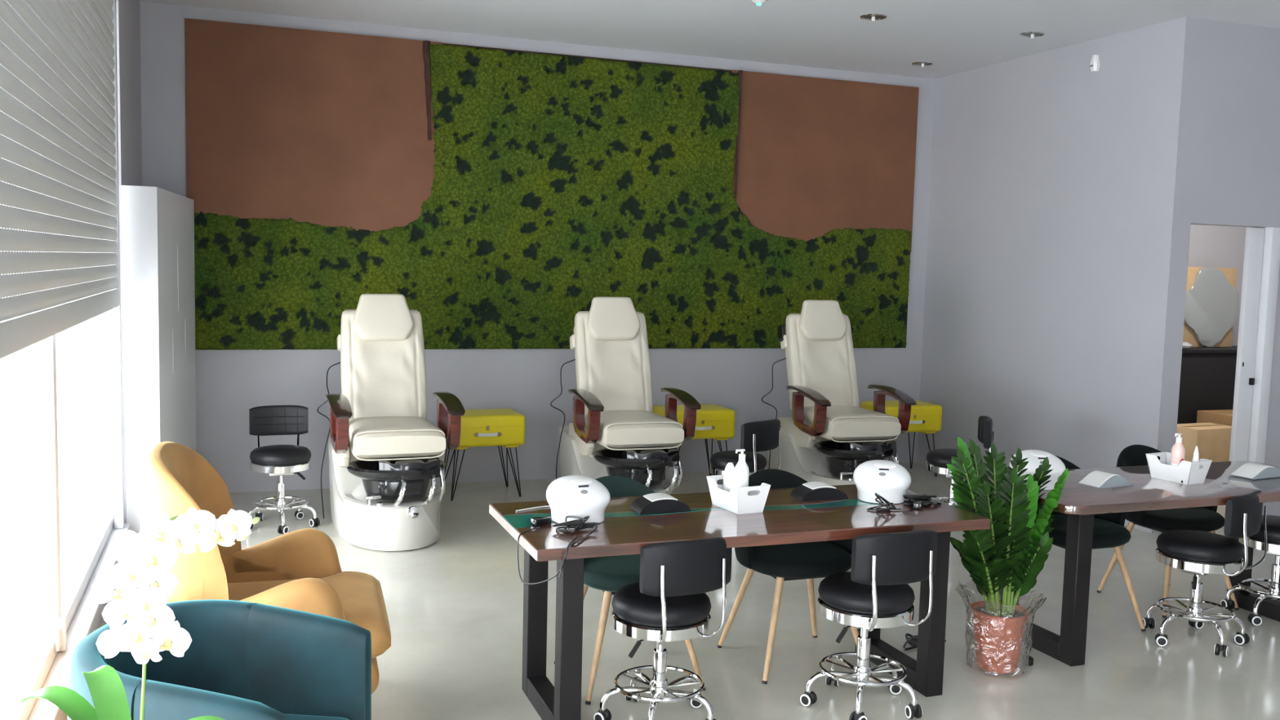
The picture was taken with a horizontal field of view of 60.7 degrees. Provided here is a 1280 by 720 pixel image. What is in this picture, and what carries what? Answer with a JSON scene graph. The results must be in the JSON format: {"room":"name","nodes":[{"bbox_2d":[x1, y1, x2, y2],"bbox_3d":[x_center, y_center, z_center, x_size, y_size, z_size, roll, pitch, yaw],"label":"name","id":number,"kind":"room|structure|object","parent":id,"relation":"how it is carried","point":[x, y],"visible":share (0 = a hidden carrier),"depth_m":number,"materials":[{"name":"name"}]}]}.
{"room":"salon","nodes":[
{"label":"salon","id":0,"kind":"room"},
{"bbox_2d":[54,0,142,719],"bbox_3d":[-1.528,-0.216,2.183,0.150,3.434,11.573,0,5,-20],"label":"wall","id":1,"kind":"structure","parent":0,"point":[127,11],"depth_m":6.50,"materials":[{"name":"paint"}]},
{"bbox_2d":[0,193,114,719],"bbox_3d":[-1.406,-0.142,1.853,0.090,3.050,9.260,0,5,-20],"label":"window","id":2,"kind":"structure","parent":1,"relation":"in","point":[96,499],"depth_m":4.77,"materials":[{"name":"white"}]},
{"bbox_2d":[0,0,124,528],"bbox_3d":[-1.759,-0.366,3.152,0.190,3.218,6.370,0,5,-20],"label":"roller shutter","id":3,"kind":"object","parent":2,"relation":"attached to","point":[59,126],"visible":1,"depth_m":4.09,"materials":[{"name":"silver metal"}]},
{"bbox_2d":[0,0,118,321],"bbox_3d":[-1.799,-0.936,3.066,0.015,1.651,6.300,0,5,-20],"label":"blinds","id":4,"kind":"object","parent":3,"relation":"hanging from","point":[59,98],"depth_m":4.04,"materials":[{"name":"silver metal"}]},
{"bbox_2d":[27,523,129,719],"bbox_3d":[-1.877,1.242,3.312,0.080,0.015,6.460,0,5,-20],"label":"window sill","id":5,"kind":"structure","parent":1,"relation":"attached to","point":[78,629],"depth_m":4.54,"materials":[{"name":"white"}]},
{"bbox_2d":[139,1,934,493],"bbox_3d":[-0.478,-0.764,8.779,6.700,3.434,0.120,0,5,-20],"label":"wall","id":6,"kind":"structure","parent":0,"point":[229,383],"depth_m":8.53,"materials":[{"name":"paint"}]},
{"bbox_2d":[184,17,919,350],"bbox_3d":[-0.373,-1.234,8.679,5.969,2.300,0.054,0,5,-20],"label":"moss wall panel","id":7,"kind":"object","parent":6,"relation":"attached to","point":[499,192],"visible":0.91,"depth_m":8.48,"materials":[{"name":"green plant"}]},
{"bbox_2d":[0,462,1279,719],"bbox_3d":[3.361,1.462,4.491,11.200,0.060,12.600,0,5,-20],"label":"floor","id":8,"kind":"structure","parent":0,"point":[454,604],"depth_m":5.01,"materials":[{"name":"concrete"}]},
{"bbox_2d":[121,185,196,533],"bbox_3d":[-3.038,-0.003,6.970,0.331,2.102,1.440,0,5,-20],"label":"tall cabinet","id":9,"kind":"object","parent":8,"relation":"on","point":[157,224],"visible":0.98,"depth_m":6.31,"materials":[{"name":"white"}]},
{"bbox_2d":[66,599,371,719],"bbox_3d":[-1.138,1.082,2.916,0.641,0.745,0.691,2,5,5],"label":"armchair","id":10,"kind":"object","parent":8,"relation":"on","point":[243,660],"visible":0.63,"depth_m":3.14,"materials":[{"name":"teal fabric"}]},
{"bbox_2d":[284,713,349,719],"bbox_3d":[-1.118,1.088,2.915,0.590,0.130,0.500,2,5,5],"label":"seat cushion","id":11,"kind":"object","parent":10,"relation":"on","point":[291,716],"depth_m":3.10,"materials":[{"name":"teal fabric"}]},
{"bbox_2d":[139,441,391,693],"bbox_3d":[-1.382,0.827,4.060,0.847,1.043,0.844,0,5,-17],"label":"armchair","id":12,"kind":"object","parent":8,"relation":"on","point":[299,570],"visible":0.51,"depth_m":4.01,"materials":[{"name":"yellow fabric"}]},
{"bbox_2d":[227,571,391,658],"bbox_3d":[-1.334,0.964,4.088,0.740,0.182,0.797,0,5,-17],"label":"seat cushion","id":13,"kind":"object","parent":12,"relation":"on","point":[361,596],"depth_m":4.15,"materials":[{"name":"orange fabric"}]},
{"bbox_2d":[248,404,319,533],"bbox_3d":[-2.298,0.691,6.992,0.474,0.752,0.503,0,5,-21],"label":"stool","id":14,"kind":"object","parent":8,"relation":"on","point":[280,460],"visible":0.84,"depth_m":7.01,"materials":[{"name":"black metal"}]},
{"bbox_2d":[316,293,465,551],"bbox_3d":[-1.613,0.335,6.981,0.809,1.499,1.384,0,5,-21],"label":"chair","id":15,"kind":"object","parent":8,"relation":"on","point":[386,464],"visible":1,"depth_m":6.73,"materials":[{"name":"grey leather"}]},
{"bbox_2d":[365,495,382,507],"bbox_3d":[-1.572,0.836,6.457,0.098,0.074,0.060,0,5,-21],"label":"faucet","id":16,"kind":"object","parent":15,"relation":"on","point":[379,504],"depth_m":6.44,"materials":[{"name":"silver metal"}]},
{"bbox_2d":[352,293,413,341],"bbox_3d":[-1.676,-0.279,7.139,0.394,0.306,0.145,0,5,-21],"label":"pillow","id":17,"kind":"object","parent":15,"relation":"on","point":[376,317],"depth_m":7.10,"materials":[{"name":"beige leather"}]},
{"bbox_2d":[346,457,445,502],"bbox_3d":[-1.489,0.741,6.684,0.594,0.224,0.506,0,5,-21],"label":"basin","id":18,"kind":"object","parent":15,"relation":"in","point":[366,482],"depth_m":6.54,"materials":[{"name":"black plastic"}]},
{"bbox_2d":[444,408,525,500],"bbox_3d":[-1.176,0.693,8.097,0.579,0.610,0.438,-1,5,-22],"label":"table","id":19,"kind":"object","parent":8,"relation":"on","point":[505,428],"visible":0.77,"depth_m":7.94,"materials":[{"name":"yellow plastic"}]},
{"bbox_2d":[550,296,701,494],"bbox_3d":[-0.134,0.322,7.570,0.809,1.499,1.384,0,5,-19],"label":"chair","id":20,"kind":"object","parent":8,"relation":"on","point":[615,430],"visible":0.84,"depth_m":7.52,"materials":[{"name":"beige leather"}]},
{"bbox_2d":[586,296,639,340],"bbox_3d":[-0.189,-0.292,7.731,0.394,0.306,0.145,0,5,-19],"label":"pillow","id":21,"kind":"object","parent":20,"relation":"on","point":[608,318],"depth_m":7.69,"materials":[{"name":"beige leather"}]},
{"bbox_2d":[592,447,680,488],"bbox_3d":[-0.024,0.728,7.268,0.594,0.224,0.506,0,5,-19],"label":"basin","id":22,"kind":"object","parent":20,"relation":"in","point":[606,461],"depth_m":7.10,"materials":[{"name":"black plastic"}]},
{"bbox_2d":[553,475,705,704],"bbox_3d":[-0.051,0.933,4.597,0.549,0.808,0.529,0,5,-20],"label":"shell chair","id":23,"kind":"object","parent":8,"relation":"on","point":[608,574],"visible":0.29,"depth_m":4.42,"materials":[{"name":"green fabric"}]},
{"bbox_2d":[593,536,732,719],"bbox_3d":[0.080,1.001,4.128,0.474,0.752,0.503,-1,6,-27],"label":"stool","id":24,"kind":"object","parent":8,"relation":"on","point":[669,602],"visible":1,"depth_m":3.97,"materials":[{"name":"black leather"}]},
{"bbox_2d":[653,404,735,475],"bbox_3d":[0.418,0.682,8.686,0.579,0.610,0.438,0,5,-20],"label":"table","id":25,"kind":"object","parent":8,"relation":"on","point":[714,421],"visible":0.55,"depth_m":8.55,"materials":[{"name":"yellow plastic"}]},
{"bbox_2d":[488,484,990,719],"bbox_3d":[0.382,0.947,4.425,1.896,0.826,0.779,0,5,-20],"label":"table","id":26,"kind":"object","parent":8,"relation":"on","point":[784,518],"depth_m":4.28,"materials":[{"name":"red wood"}]},
{"bbox_2d":[515,505,549,511],"bbox_3d":[-0.419,0.590,4.356,0.177,0.005,0.025,-2,6,-34],"label":"charging cord","id":27,"kind":"object","parent":26,"relation":"on","point":[544,505],"visible":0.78,"depth_m":4.35,"materials":[{"name":"white plastic"}]},
{"bbox_2d":[530,515,551,526],"bbox_3d":[-0.370,0.603,4.097,0.075,0.028,0.035,-2,6,-37],"label":"power adapter","id":28,"kind":"object","parent":26,"relation":"on","point":[544,520],"visible":1,"depth_m":4.08,"materials":[{"name":"black plastic"}]},
{"bbox_2d":[516,526,577,584],"bbox_3d":[-0.322,0.710,3.897,0.288,0.165,0.164,6,7,41],"label":"cord","id":29,"kind":"object","parent":26,"relation":"hanging from","point":[525,531],"visible":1,"depth_m":3.87,"materials":[{"name":"black plastic"}]},
{"bbox_2d":[546,475,610,525],"bbox_3d":[-0.237,0.531,4.182,0.244,0.162,0.230,-1,6,-26],"label":"lamp","id":30,"kind":"object","parent":26,"relation":"on","point":[577,495],"visible":0.96,"depth_m":4.11,"materials":[{"name":"white plastic"}]},
{"bbox_2d":[629,493,691,514],"bbox_3d":[0.083,0.574,4.401,0.220,0.056,0.120,0,5,-20],"label":"manicure hand rest","id":31,"kind":"object","parent":26,"relation":"on","point":[653,503],"visible":1,"depth_m":4.36,"materials":[{"name":"black leather"}]},
{"bbox_2d":[706,475,770,514],"bbox_3d":[0.398,0.548,4.456,0.152,0.115,0.250,-1,6,-27],"label":"basket","id":32,"kind":"object","parent":26,"relation":"on","point":[737,501],"visible":0.94,"depth_m":4.38,"materials":[{"name":"white plastic"}]},
{"bbox_2d":[723,462,734,492],"bbox_3d":[0.367,0.508,4.493,0.022,0.176,0.069,-3,7,-40],"label":"paddle","id":33,"kind":"object","parent":32,"relation":"in","point":[728,476],"visible":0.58,"depth_m":4.48,"materials":[{"name":"white plastic"}]},
{"bbox_2d":[733,448,749,495],"bbox_3d":[0.412,0.481,4.445,0.060,0.241,0.060,3,5,13],"label":"pump bottle","id":34,"kind":"object","parent":32,"relation":"in","point":[741,472],"visible":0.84,"depth_m":4.42,"materials":[{"name":"white plastic"}]},
{"bbox_2d":[790,481,848,501],"bbox_3d":[0.775,0.564,4.721,0.220,0.056,0.120,0,5,-17],"label":"manicure hand rest","id":35,"kind":"object","parent":26,"relation":"on","point":[812,491],"visible":1,"depth_m":4.67,"materials":[{"name":"black leather"}]},
{"bbox_2d":[853,459,911,503],"bbox_3d":[1.039,0.519,4.697,0.244,0.162,0.230,2,5,5],"label":"lamp","id":36,"kind":"object","parent":26,"relation":"on","point":[888,479],"visible":0.99,"depth_m":4.62,"materials":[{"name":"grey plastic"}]},
{"bbox_2d":[912,499,922,509],"bbox_3d":[1.156,0.602,4.555,0.035,0.028,0.075,3,5,12],"label":"power adapter","id":37,"kind":"object","parent":26,"relation":"on","point":[917,504],"visible":1,"depth_m":4.52,"materials":[{"name":"black plastic"}]},
{"bbox_2d":[709,418,780,475],"bbox_3d":[0.647,0.748,7.205,0.474,0.752,0.503,-3,7,-44],"label":"stool","id":38,"kind":"object","parent":8,"relation":"on","point":[764,435],"visible":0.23,"depth_m":7.04,"materials":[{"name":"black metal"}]},
{"bbox_2d":[717,468,858,684],"bbox_3d":[0.674,0.929,4.855,0.549,0.808,0.529,0,5,-20],"label":"shell chair","id":39,"kind":"object","parent":8,"relation":"on","point":[809,561],"visible":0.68,"depth_m":4.71,"materials":[{"name":"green fabric"}]},
{"bbox_2d":[761,299,916,485],"bbox_3d":[1.430,0.313,8.127,0.809,1.499,1.384,0,5,-17],"label":"chair","id":40,"kind":"object","parent":8,"relation":"on","point":[828,435],"visible":0.8,"depth_m":8.02,"materials":[{"name":"beige leather"}]},
{"bbox_2d":[798,299,846,340],"bbox_3d":[1.382,-0.301,8.290,0.394,0.306,0.145,0,5,-17],"label":"pillow","id":41,"kind":"object","parent":40,"relation":"on","point":[818,319],"depth_m":8.25,"materials":[{"name":"beige leather"}]},
{"bbox_2d":[840,471,853,482],"bbox_3d":[1.431,0.813,7.601,0.098,0.074,0.060,0,5,-17],"label":"faucet","id":42,"kind":"object","parent":40,"relation":"on","point":[850,479],"depth_m":7.58,"materials":[{"name":"silver metal"}]},
{"bbox_2d":[813,440,884,478],"bbox_3d":[1.531,0.719,7.822,0.594,0.224,0.506,0,5,-17],"label":"basin","id":43,"kind":"object","parent":40,"relation":"in","point":[832,459],"depth_m":7.67,"materials":[{"name":"black plastic"}]},
{"bbox_2d":[800,529,937,719],"bbox_3d":[0.894,1.004,4.333,0.474,0.752,0.503,0,5,-21],"label":"stool","id":44,"kind":"object","parent":8,"relation":"on","point":[876,593],"visible":1,"depth_m":4.17,"materials":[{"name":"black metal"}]},
{"bbox_2d":[861,400,942,476],"bbox_3d":[2.226,0.672,9.333,0.579,0.610,0.438,0,5,-20],"label":"table","id":45,"kind":"object","parent":8,"relation":"on","point":[926,418],"visible":0.59,"depth_m":9.20,"materials":[{"name":"yellow plastic"}]},
{"bbox_2d":[902,632,946,650],"bbox_3d":[1.301,1.307,5.091,0.250,0.038,0.153,0,5,-20],"label":"cable","id":46,"kind":"object","parent":8,"relation":"on","point":[913,641],"visible":0.44,"depth_m":5.06,"materials":[{"name":"black plastic"}]},
{"bbox_2d":[925,415,994,506],"bbox_3d":[2.157,0.760,7.509,0.503,0.752,0.474,2,5,11],"label":"stool","id":47,"kind":"object","parent":8,"relation":"on","point":[937,460],"visible":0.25,"depth_m":7.42,"materials":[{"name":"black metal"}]},
{"bbox_2d":[946,436,1068,677],"bbox_3d":[1.570,0.849,4.752,0.598,1.016,0.394,0,5,-20],"label":"potted plant","id":48,"kind":"object","parent":8,"relation":"on","point":[1009,556],"visible":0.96,"depth_m":4.68,"materials":[{"name":"green plant"}]},
{"bbox_2d":[1022,655,1033,666],"bbox_3d":[1.727,1.339,4.870,0.048,0.036,0.048,0,5,-20],"label":"plug","id":49,"kind":"object","parent":8,"relation":"on","point":[1030,658],"visible":0.69,"depth_m":4.85,"materials":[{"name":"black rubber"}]},
{"bbox_2d":[1048,455,1146,631],"bbox_3d":[2.166,0.911,5.491,0.549,0.808,0.529,0,5,-20],"label":"shell chair","id":50,"kind":"object","parent":8,"relation":"on","point":[1109,531],"visible":0.3,"depth_m":5.37,"materials":[{"name":"black fabric"}]},
{"bbox_2d":[987,460,1279,666],"bbox_3d":[2.575,0.960,5.351,1.870,0.750,0.720,0,5,-20],"label":"wooden table","id":51,"kind":"object","parent":8,"relation":"on","point":[1080,502],"visible":0.49,"depth_m":4.94,"materials":[{"name":"red wood"}]},
{"bbox_2d":[1009,449,1066,490],"bbox_3d":[1.846,0.506,5.080,0.244,0.162,0.230,1,5,-3],"label":"lamp","id":52,"kind":"object","parent":51,"relation":"on","point":[1036,458],"visible":0.53,"depth_m":5.00,"materials":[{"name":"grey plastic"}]},
{"bbox_2d":[1077,470,1133,488],"bbox_3d":[2.206,0.561,5.175,0.230,0.056,0.130,-1,6,-27],"label":"manicure hand rest","id":53,"kind":"object","parent":51,"relation":"on","point":[1098,479],"visible":1,"depth_m":5.13,"materials":[{"name":"grey"}]},
{"bbox_2d":[1145,451,1212,484],"bbox_3d":[2.619,0.529,5.325,0.152,0.115,0.250,-1,6,-29],"label":"basket","id":54,"kind":"object","parent":51,"relation":"on","point":[1188,472],"visible":0.95,"depth_m":5.27,"materials":[{"name":"white plastic"}]},
{"bbox_2d":[1169,432,1185,466],"bbox_3d":[2.603,0.469,5.291,0.068,0.231,0.064,-2,6,-32],"label":"pump bottle","id":55,"kind":"object","parent":54,"relation":"in","point":[1177,455],"visible":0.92,"depth_m":5.27,"materials":[{"name":"pink plastic"}]},
{"bbox_2d":[1191,445,1200,482],"bbox_3d":[2.674,0.501,5.263,0.050,0.175,0.050,0,5,-20],"label":"bottle","id":56,"kind":"object","parent":54,"relation":"in","point":[1196,454],"visible":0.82,"depth_m":5.25,"materials":[{"name":"white plastic"}]},
{"bbox_2d":[1229,462,1279,479],"bbox_3d":[3.125,0.555,5.515,0.270,0.056,0.130,-1,6,-26],"label":"manicure hand rest","id":57,"kind":"object","parent":51,"relation":"on","point":[1247,470],"visible":1,"depth_m":5.47,"materials":[{"name":"grey"}]},
{"bbox_2d":[1096,444,1239,617],"bbox_3d":[2.834,0.895,5.876,0.549,0.808,0.529,0,5,-20],"label":"shell chair","id":58,"kind":"object","parent":8,"relation":"on","point":[1206,518],"visible":0.51,"depth_m":5.73,"materials":[{"name":"black fabric"}]},
{"bbox_2d":[1176,422,1231,462],"bbox_3d":[5.357,0.795,10.412,0.560,0.342,0.340,-1,5,-23],"label":"carton","id":59,"kind":"object","parent":8,"relation":"on","point":[1212,440],"visible":0.48,"depth_m":10.25,"materials":[{"name":"cardboard"}]},
{"bbox_2d":[1196,409,1232,426],"bbox_3d":[5.849,0.730,10.781,0.540,0.432,0.400,0,5,-20],"label":"carton","id":60,"kind":"object","parent":59,"relation":"on","point":[1215,416],"visible":0.27,"depth_m":10.70,"materials":[{"name":"cardboard"}]},
{"bbox_2d":[1142,489,1266,657],"bbox_3d":[2.671,0.972,5.224,0.474,0.752,0.503,-3,7,-42],"label":"stool","id":61,"kind":"object","parent":8,"relation":"on","point":[1199,553],"visible":0.99,"depth_m":5.10,"materials":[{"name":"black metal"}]},
{"bbox_2d":[1177,346,1237,423],"bbox_3d":[5.665,0.388,11.215,1.680,1.030,0.480,0,5,-20],"label":"cabinet","id":62,"kind":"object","parent":8,"relation":"on","point":[1207,374],"depth_m":10.96,"materials":[{"name":"black wood"}]},
{"bbox_2d":[1182,342,1193,349],"bbox_3d":[5.449,-0.145,10.920,0.154,0.070,0.118,0,5,-20],"label":"bundle","id":63,"kind":"object","parent":62,"relation":"on","point":[1185,344],"visible":0.77,"depth_m":10.88,"materials":[{"name":"white"}]},
{"bbox_2d":[1182,266,1239,346],"bbox_3d":[5.862,-0.542,11.271,0.770,0.820,0.065,0,5,-20],"label":"mirror","id":64,"kind":"object","parent":62,"relation":"on","point":[1211,311],"visible":0.82,"depth_m":11.24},
{"bbox_2d":[1220,515,1279,626],"bbox_3d":[3.286,0.954,5.611,0.503,0.752,0.474,5,6,35],"label":"stool","id":65,"kind":"object","parent":8,"relation":"on","point":[1271,590],"visible":0.83,"depth_m":5.56,"materials":[{"name":"silver metal"}]},
{"bbox_3d":[-1.050,1.236,2.257,0.360,0.552,0.360,0,5,-20],"label":"plant stand","id":66,"kind":"object","parent":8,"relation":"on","visible":0},
{"bbox_2d":[20,506,259,719],"bbox_3d":[-1.022,0.632,2.200,0.456,0.661,0.222,1,5,-9],"label":"orchid","id":67,"kind":"object","parent":66,"relation":"on","point":[138,592],"visible":1,"depth_m":2.22,"materials":[{"name":"white plant"}]},
{"bbox_2d":[139,0,1279,79],"bbox_3d":[3.450,-2.038,4.186,11.200,0.100,12.600,0,5,-20],"label":"ceiling","id":68,"kind":"structure","parent":0,"point":[957,36],"depth_m":7.62,"materials":[{"name":"white paint"}]},
{"bbox_2d":[751,0,765,5],"bbox_3d":[0.760,-2.284,6.988,0.090,0.033,0.090,0,5,-20],"label":"smoke detector","id":69,"kind":"object","parent":68,"relation":"attached to","point":[758,2],"visible":1,"depth_m":6.97,"materials":[{"name":"white plastic"}]},
{"bbox_2d":[859,13,887,22],"bbox_3d":[1.569,-2.293,7.351,0.180,0.036,0.180,0,5,-20],"label":"recessed light","id":70,"kind":"object","parent":68,"relation":"in","point":[873,17],"visible":1,"depth_m":7.34,"materials":[{"name":"silver metal"}]},
{"bbox_2d":[911,61,933,67],"bbox_3d":[2.317,-2.414,8.955,0.180,0.036,0.180,0,5,-20],"label":"recessed light","id":71,"kind":"object","parent":68,"relation":"in","point":[922,64],"visible":1,"depth_m":8.94,"materials":[{"name":"white metal"}]},
{"bbox_2d":[1018,31,1045,39],"bbox_3d":[2.785,-2.298,7.759,0.180,0.036,0.180,0,5,-20],"label":"recessed light","id":72,"kind":"object","parent":68,"relation":"in","point":[1032,34],"visible":1,"depth_m":7.75,"materials":[{"name":"white metal"}]},
{"bbox_2d":[916,20,1171,528],"bbox_3d":[3.082,-0.661,8.638,0.120,3.434,2.623,0,5,-20],"label":"wall","id":73,"kind":"structure","parent":0,"point":[1046,167],"depth_m":8.35,"materials":[{"name":"paint"}]},
{"bbox_2d":[1089,54,1099,71],"bbox_3d":[3.266,-2.136,7.867,0.049,0.115,0.064,0,5,-20],"label":"sensor","id":74,"kind":"object","parent":73,"relation":"attached to","point":[1095,61],"visible":1,"depth_m":7.85,"materials":[{"name":"white plastic"}]},
{"bbox_2d":[1137,16,1279,533],"bbox_3d":[5.549,-0.550,8.094,4.370,3.434,0.120,0,5,-20],"label":"wall","id":75,"kind":"structure","parent":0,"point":[1220,166],"depth_m":7.34,"materials":[{"name":"paint"}]},
{"bbox_2d":[1229,226,1264,461],"bbox_3d":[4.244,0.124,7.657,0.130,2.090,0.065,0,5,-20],"label":"door","id":76,"kind":"structure","parent":75,"relation":"attached to","point":[1254,241],"depth_m":7.63,"materials":[{"name":"white"}]},
{"bbox_2d":[1187,224,1247,346],"bbox_3d":[5.049,-0.696,9.619,4.250,3.434,3.100,0,5,-20],"label":"wall","id":77,"kind":"structure","parent":0,"point":[1210,246],"depth_m":11.52,"materials":[{"name":"paint"}]},
{"bbox_2d":[1247,226,1279,462],"bbox_3d":[4.352,0.122,7.711,0.090,2.100,0.150,0,5,-20],"label":"door frame","id":78,"kind":"structure","parent":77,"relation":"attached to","point":[1271,247],"depth_m":7.63,"materials":[{"name":"white"}]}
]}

